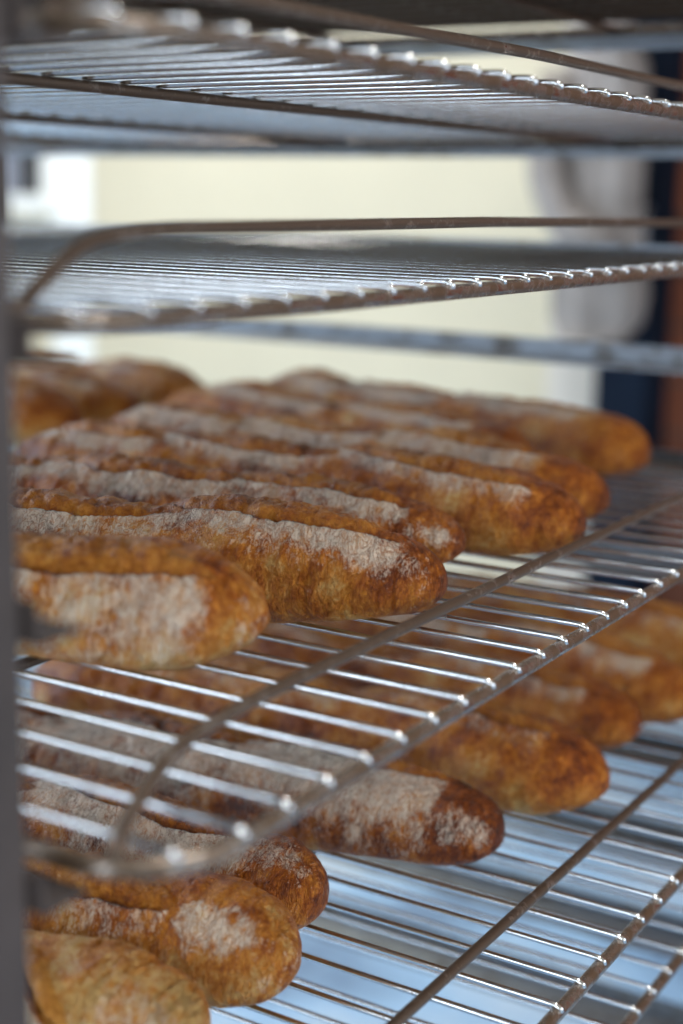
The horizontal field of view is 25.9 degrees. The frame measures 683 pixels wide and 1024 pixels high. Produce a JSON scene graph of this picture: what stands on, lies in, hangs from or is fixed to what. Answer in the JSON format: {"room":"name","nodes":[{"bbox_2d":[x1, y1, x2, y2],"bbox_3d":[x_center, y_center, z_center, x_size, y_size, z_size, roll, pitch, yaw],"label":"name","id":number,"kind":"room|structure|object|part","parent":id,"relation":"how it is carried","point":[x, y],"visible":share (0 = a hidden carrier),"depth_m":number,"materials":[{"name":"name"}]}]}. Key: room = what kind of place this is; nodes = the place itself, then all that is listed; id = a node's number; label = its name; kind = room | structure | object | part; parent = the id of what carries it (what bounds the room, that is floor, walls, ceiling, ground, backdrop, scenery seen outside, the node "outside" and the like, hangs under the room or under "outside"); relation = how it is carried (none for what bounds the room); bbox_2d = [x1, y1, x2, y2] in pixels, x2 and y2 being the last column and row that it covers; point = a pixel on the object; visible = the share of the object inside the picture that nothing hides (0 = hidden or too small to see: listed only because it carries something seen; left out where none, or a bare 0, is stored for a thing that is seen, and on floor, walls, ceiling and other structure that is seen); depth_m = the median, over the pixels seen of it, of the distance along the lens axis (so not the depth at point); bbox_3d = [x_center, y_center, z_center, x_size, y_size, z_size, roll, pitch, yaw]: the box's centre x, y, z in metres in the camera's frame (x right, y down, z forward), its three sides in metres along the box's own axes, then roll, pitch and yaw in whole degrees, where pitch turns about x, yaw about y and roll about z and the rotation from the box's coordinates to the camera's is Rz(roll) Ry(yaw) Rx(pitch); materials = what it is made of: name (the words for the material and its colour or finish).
{"room":"food shop","nodes":[
{"label":"food shop","id":0,"kind":"room"},
{"bbox_2d":[9,24,563,581],"bbox_3d":[-0.420,-1.192,4.151,2.570,2.900,0.100,8,14,31],"label":"wall","id":1,"kind":"structure","parent":0,"point":[126,190],"depth_m":3.90,"materials":[{"name":"beige paint"}]},
{"bbox_2d":[8,156,55,212],"bbox_3d":[-1.068,-1.415,4.446,0.550,1.010,0.110,8,14,31],"label":"window","id":2,"kind":"structure","parent":1,"relation":"in","point":[28,176],"depth_m":4.42,"materials":[{"name":"white paint"}]},
{"bbox_3d":[-1.045,-1.427,4.477,0.455,0.920,0.010,8,14,31],"label":"pane","id":3,"kind":"part","parent":2,"relation":"part of","materials":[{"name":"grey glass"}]},
{"bbox_2d":[49,156,93,360],"bbox_3d":[-0.790,-1.232,4.308,0.150,2.900,0.012,8,14,31],"label":"trim","id":4,"kind":"structure","parent":1,"relation":"attached to","point":[70,176],"depth_m":4.37,"materials":[{"name":"white paint"}]},
{"bbox_2d":[21,657,682,1023],"bbox_3d":[-0.290,1.002,1.038,6.500,0.100,5.900,8,14,31],"label":"floor","id":5,"kind":"structure","parent":0,"point":[466,995],"depth_m":2.31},
{"bbox_2d":[0,0,682,1023],"bbox_3d":[-0.240,0.044,1.172,1.149,1.720,1.113,8,14,31],"label":"rack","id":6,"kind":"object","parent":5,"relation":"on","point":[23,889],"visible":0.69,"depth_m":1.42,"materials":[{"name":"metal"}]},
{"bbox_3d":[-0.128,0.135,0.509,0.032,1.620,0.028,8,14,31],"label":"post","id":7,"kind":"part","parent":6,"relation":"part of","materials":[{"name":"metal"}]},
{"bbox_2d":[5,0,682,147],"bbox_3d":[-0.243,-0.311,1.124,1.009,0.034,0.938,9,14,32],"label":"wire shelf","id":8,"kind":"object","parent":6,"relation":"on","point":[227,80],"visible":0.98,"depth_m":0.85,"materials":[{"name":"metal"}]},
{"bbox_3d":[-0.482,-0.336,1.278,0.006,0.006,0.922,9,14,32],"label":"support rod","id":9,"kind":"part","parent":8,"relation":"part of","materials":[{"name":"silver metal"}]},
{"bbox_3d":[-0.243,-0.299,1.127,0.006,0.006,0.922,9,14,32],"label":"support rod","id":10,"kind":"part","parent":8,"relation":"part of","materials":[{"name":"silver metal"}]},
{"bbox_3d":[-0.005,-0.262,0.975,0.006,0.006,0.922,9,14,32],"label":"support rod","id":11,"kind":"part","parent":8,"relation":"part of","materials":[{"name":"metal"}]},
{"bbox_3d":[0.145,-0.254,0.875,0.029,0.029,0.924,9,14,32],"label":"guard rail","id":12,"kind":"part","parent":8,"relation":"part of","materials":[{"name":"metal"}]},
{"bbox_2d":[5,0,682,54],"bbox_3d":[-0.237,-0.400,1.079,1.009,0.034,0.938,8,14,31],"label":"wire shelf","id":13,"kind":"object","parent":6,"relation":"on","point":[253,24],"visible":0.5,"depth_m":1.28,"materials":[{"name":"metal"}]},
{"bbox_3d":[-0.237,-0.388,1.082,0.006,0.006,0.922,8,14,31],"label":"support rod","id":14,"kind":"part","parent":13,"relation":"part of","materials":[{"name":"metal"}]},
{"bbox_3d":[-0.237,-0.388,1.082,1.008,0.008,0.938,8,14,31],"label":"frame","id":15,"kind":"part","parent":13,"relation":"part of","materials":[{"name":"metal"}]},
{"bbox_2d":[24,0,672,31],"bbox_3d":[-0.237,-0.407,1.078,0.858,0.025,0.868,8,14,31],"label":"baking tray","id":16,"kind":"object","parent":13,"relation":"on","point":[148,0],"visible":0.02,"depth_m":1.26,"materials":[{"name":"metal"}]},
{"bbox_3d":[0.006,-0.352,0.937,0.006,0.006,0.922,8,14,31],"label":"support rod","id":17,"kind":"part","parent":13,"relation":"part of","materials":[{"name":"metal"}]},
{"bbox_2d":[10,217,682,334],"bbox_3d":[-0.278,-0.219,1.150,1.009,0.040,0.938,8,14,31],"label":"wire shelf","id":18,"kind":"object","parent":6,"relation":"on","point":[55,271],"visible":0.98,"depth_m":0.79,"materials":[{"name":"metal"}]},
{"bbox_3d":[-0.278,-0.203,1.154,1.008,0.008,0.938,8,14,31],"label":"frame","id":19,"kind":"part","parent":18,"relation":"part of","materials":[{"name":"metal"}]},
{"bbox_2d":[15,447,682,880],"bbox_3d":[-0.245,-0.021,1.155,1.009,0.034,0.938,8,14,31],"label":"wire shelf","id":20,"kind":"object","parent":6,"relation":"on","point":[173,863],"visible":0.56,"depth_m":0.69,"materials":[{"name":"metal"}]},
{"bbox_3d":[-0.003,0.027,1.013,0.006,0.006,0.922,8,14,31],"label":"support rod","id":21,"kind":"part","parent":20,"relation":"part of","materials":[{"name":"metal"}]},
{"bbox_2d":[13,376,81,444],"bbox_3d":[-0.396,-0.105,1.411,0.340,0.064,0.100,6,13,22],"label":"loaf","id":22,"kind":"object","parent":20,"relation":"on","point":[38,407],"visible":0.51,"depth_m":1.33,"materials":[{"name":"brown food"}]},
{"bbox_2d":[13,365,139,421],"bbox_3d":[-0.348,-0.122,1.502,0.322,0.062,0.094,6,13,21],"label":"loaf","id":23,"kind":"object","parent":20,"relation":"on","point":[97,398],"visible":0.41,"depth_m":1.44,"materials":[{"name":"brown food"}]},
{"bbox_2d":[13,356,206,404],"bbox_3d":[-0.282,-0.140,1.594,0.337,0.061,0.093,7,13,25],"label":"loaf","id":24,"kind":"object","parent":20,"relation":"on","point":[150,381],"visible":0.27,"depth_m":1.52,"materials":[{"name":"brown food"}]},
{"bbox_2d":[17,530,269,670],"bbox_3d":[-0.255,0.033,0.756,0.443,0.070,0.103,2,12,6],"label":"loaf","id":25,"kind":"object","parent":20,"relation":"on","point":[145,603],"visible":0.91,"depth_m":0.70,"materials":[{"name":"brown food"}]},
{"bbox_2d":[16,486,447,622],"bbox_3d":[-0.161,0.016,0.856,0.448,0.066,0.092,4,12,13],"label":"loaf","id":26,"kind":"object","parent":20,"relation":"on","point":[309,562],"visible":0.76,"depth_m":0.79,"materials":[{"name":"brown food"}]},
{"bbox_2d":[15,452,465,563],"bbox_3d":[-0.138,-0.008,0.984,0.454,0.061,0.093,5,13,19],"label":"loaf","id":27,"kind":"object","parent":20,"relation":"on","point":[154,481],"visible":0.52,"depth_m":0.94,"materials":[{"name":"brown food"}]},
{"bbox_2d":[15,419,585,555],"bbox_3d":[-0.048,-0.022,1.052,0.450,0.065,0.098,6,13,23],"label":"loaf","id":28,"kind":"object","parent":20,"relation":"on","point":[501,511],"visible":0.53,"depth_m":0.98,"materials":[{"name":"brown food"}]},
{"bbox_2d":[165,380,531,447],"bbox_3d":[-0.009,-0.075,1.306,0.404,0.065,0.084,10,15,37],"label":"loaf","id":29,"kind":"object","parent":20,"relation":"on","point":[251,398],"visible":0.2,"depth_m":1.28,"materials":[{"name":"brown food"}]},
{"bbox_2d":[109,402,610,518],"bbox_3d":[-0.005,-0.043,1.156,0.448,0.064,0.090,8,14,29],"label":"loaf","id":30,"kind":"object","parent":20,"relation":"on","point":[582,482],"visible":0.39,"depth_m":1.11,"materials":[{"name":"brown food"}]},
{"bbox_2d":[268,368,651,477],"bbox_3d":[0.080,-0.087,1.374,0.452,0.064,0.095,12,16,42],"label":"loaf","id":31,"kind":"object","parent":20,"relation":"on","point":[612,445],"visible":0.51,"depth_m":1.27,"materials":[{"name":"brown food"}]},
{"bbox_2d":[21,665,682,1023],"bbox_3d":[-0.218,0.161,1.186,1.009,0.034,0.938,8,14,31],"label":"wire shelf","id":32,"kind":"object","parent":6,"relation":"on","point":[559,1009],"visible":0.3,"depth_m":0.88,"materials":[{"name":"metal"}]},
{"bbox_2d":[28,929,210,1023],"bbox_3d":[-0.275,0.223,0.766,0.442,0.062,0.089,5,12,16],"label":"loaf","id":33,"kind":"object","parent":32,"relation":"on","point":[74,979],"visible":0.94,"depth_m":0.70,"materials":[{"name":"brown food"}]},
{"bbox_2d":[26,849,301,1008],"bbox_3d":[-0.231,0.205,0.834,0.442,0.071,0.082,5,13,18],"label":"loaf","id":34,"kind":"object","parent":32,"relation":"on","point":[232,937],"visible":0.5,"depth_m":0.76,"materials":[{"name":"brown food"}]},
{"bbox_2d":[24,773,328,929],"bbox_3d":[-0.210,0.188,0.922,0.438,0.069,0.082,6,13,23],"label":"loaf","id":35,"kind":"object","parent":32,"relation":"on","point":[282,866],"visible":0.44,"depth_m":0.85,"materials":[{"name":"brown food"}]},
{"bbox_2d":[22,705,504,865],"bbox_3d":[-0.120,0.174,1.015,0.475,0.060,0.085,6,13,20],"label":"loaf","id":36,"kind":"object","parent":32,"relation":"on","point":[416,814],"visible":0.67,"depth_m":0.95,"materials":[{"name":"brown food"}]},
{"bbox_2d":[31,657,609,814],"bbox_3d":[-0.031,0.151,1.102,0.469,0.073,0.088,6,13,24],"label":"loaf","id":37,"kind":"object","parent":32,"relation":"on","point":[528,763],"visible":0.66,"depth_m":1.03,"materials":[{"name":"brown food"}]},
{"bbox_2d":[226,621,641,748],"bbox_3d":[0.024,0.132,1.225,0.453,0.063,0.090,7,13,25],"label":"loaf","id":38,"kind":"object","parent":32,"relation":"on","point":[606,716],"visible":0.36,"depth_m":1.15,"materials":[{"name":"brown food"}]},
{"bbox_2d":[308,604,682,723],"bbox_3d":[0.094,0.116,1.287,0.442,0.071,0.080,8,14,29],"label":"loaf","id":39,"kind":"object","parent":32,"relation":"on","point":[654,682],"visible":0.29,"depth_m":1.20,"materials":[{"name":"brown food"}]},
{"bbox_3d":[0.176,0.217,0.947,0.029,0.029,0.924,8,14,31],"label":"guard rail","id":40,"kind":"part","parent":32,"relation":"part of","materials":[{"name":"metal"}]},
{"bbox_2d":[436,573,682,667],"bbox_3d":[0.156,0.095,1.388,0.440,0.072,0.089,8,14,31],"label":"loaf","id":41,"kind":"object","parent":32,"relation":"on","point":[656,625],"visible":0.13,"depth_m":1.31,"materials":[{"name":"brown food"}]},
{"bbox_3d":[-0.218,0.173,1.189,1.008,0.008,0.938,8,14,31],"label":"frame","id":42,"kind":"part","parent":32,"relation":"part of","materials":[{"name":"metal"}]},
{"bbox_2d":[21,656,682,1023],"bbox_3d":[-0.238,0.251,1.209,1.009,0.034,0.938,8,14,31],"label":"wire shelf","id":43,"kind":"object","parent":6,"relation":"on","point":[652,991],"visible":0.24,"depth_m":1.06,"materials":[{"name":"metal"}]},
{"bbox_3d":[-0.238,0.264,1.212,1.008,0.008,0.938,8,14,31],"label":"frame","id":44,"kind":"part","parent":43,"relation":"part of","materials":[{"name":"metal"}]},
{"bbox_2d":[584,18,682,594],"bbox_3d":[0.669,-0.596,3.368,0.130,2.100,0.160,8,14,31],"label":"locker","id":45,"kind":"object","parent":5,"relation":"on","point":[639,397],"visible":0.24,"depth_m":3.37,"materials":[{"name":"blue metal"}]},
{"bbox_3d":[0.672,-0.608,3.282,0.010,0.130,0.023,8,14,31],"label":"handle","id":46,"kind":"part","parent":45,"relation":"part of","materials":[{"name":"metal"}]},
{"bbox_2d":[654,158,682,605],"bbox_3d":[2.337,-0.783,2.480,3.930,2.900,0.150,8,14,31],"label":"wall","id":47,"kind":"structure","parent":0,"point":[673,418],"depth_m":3.47,"materials":[{"name":"brick"}]},
{"bbox_2d":[537,23,595,587],"bbox_3d":[0.577,-1.014,3.402,0.135,2.900,0.070,8,14,31],"label":"trim","id":48,"kind":"structure","parent":47,"relation":"attached to","point":[574,385],"depth_m":3.53,"materials":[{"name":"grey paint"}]},
{"bbox_2d":[527,21,648,342],"bbox_3d":[0.569,-0.759,3.214,0.296,0.770,0.236,-10,16,-43],"label":"coat","id":49,"kind":"object","parent":47,"relation":"hanging from","point":[559,187],"visible":0.52,"depth_m":3.16,"materials":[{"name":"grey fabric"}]}
]}

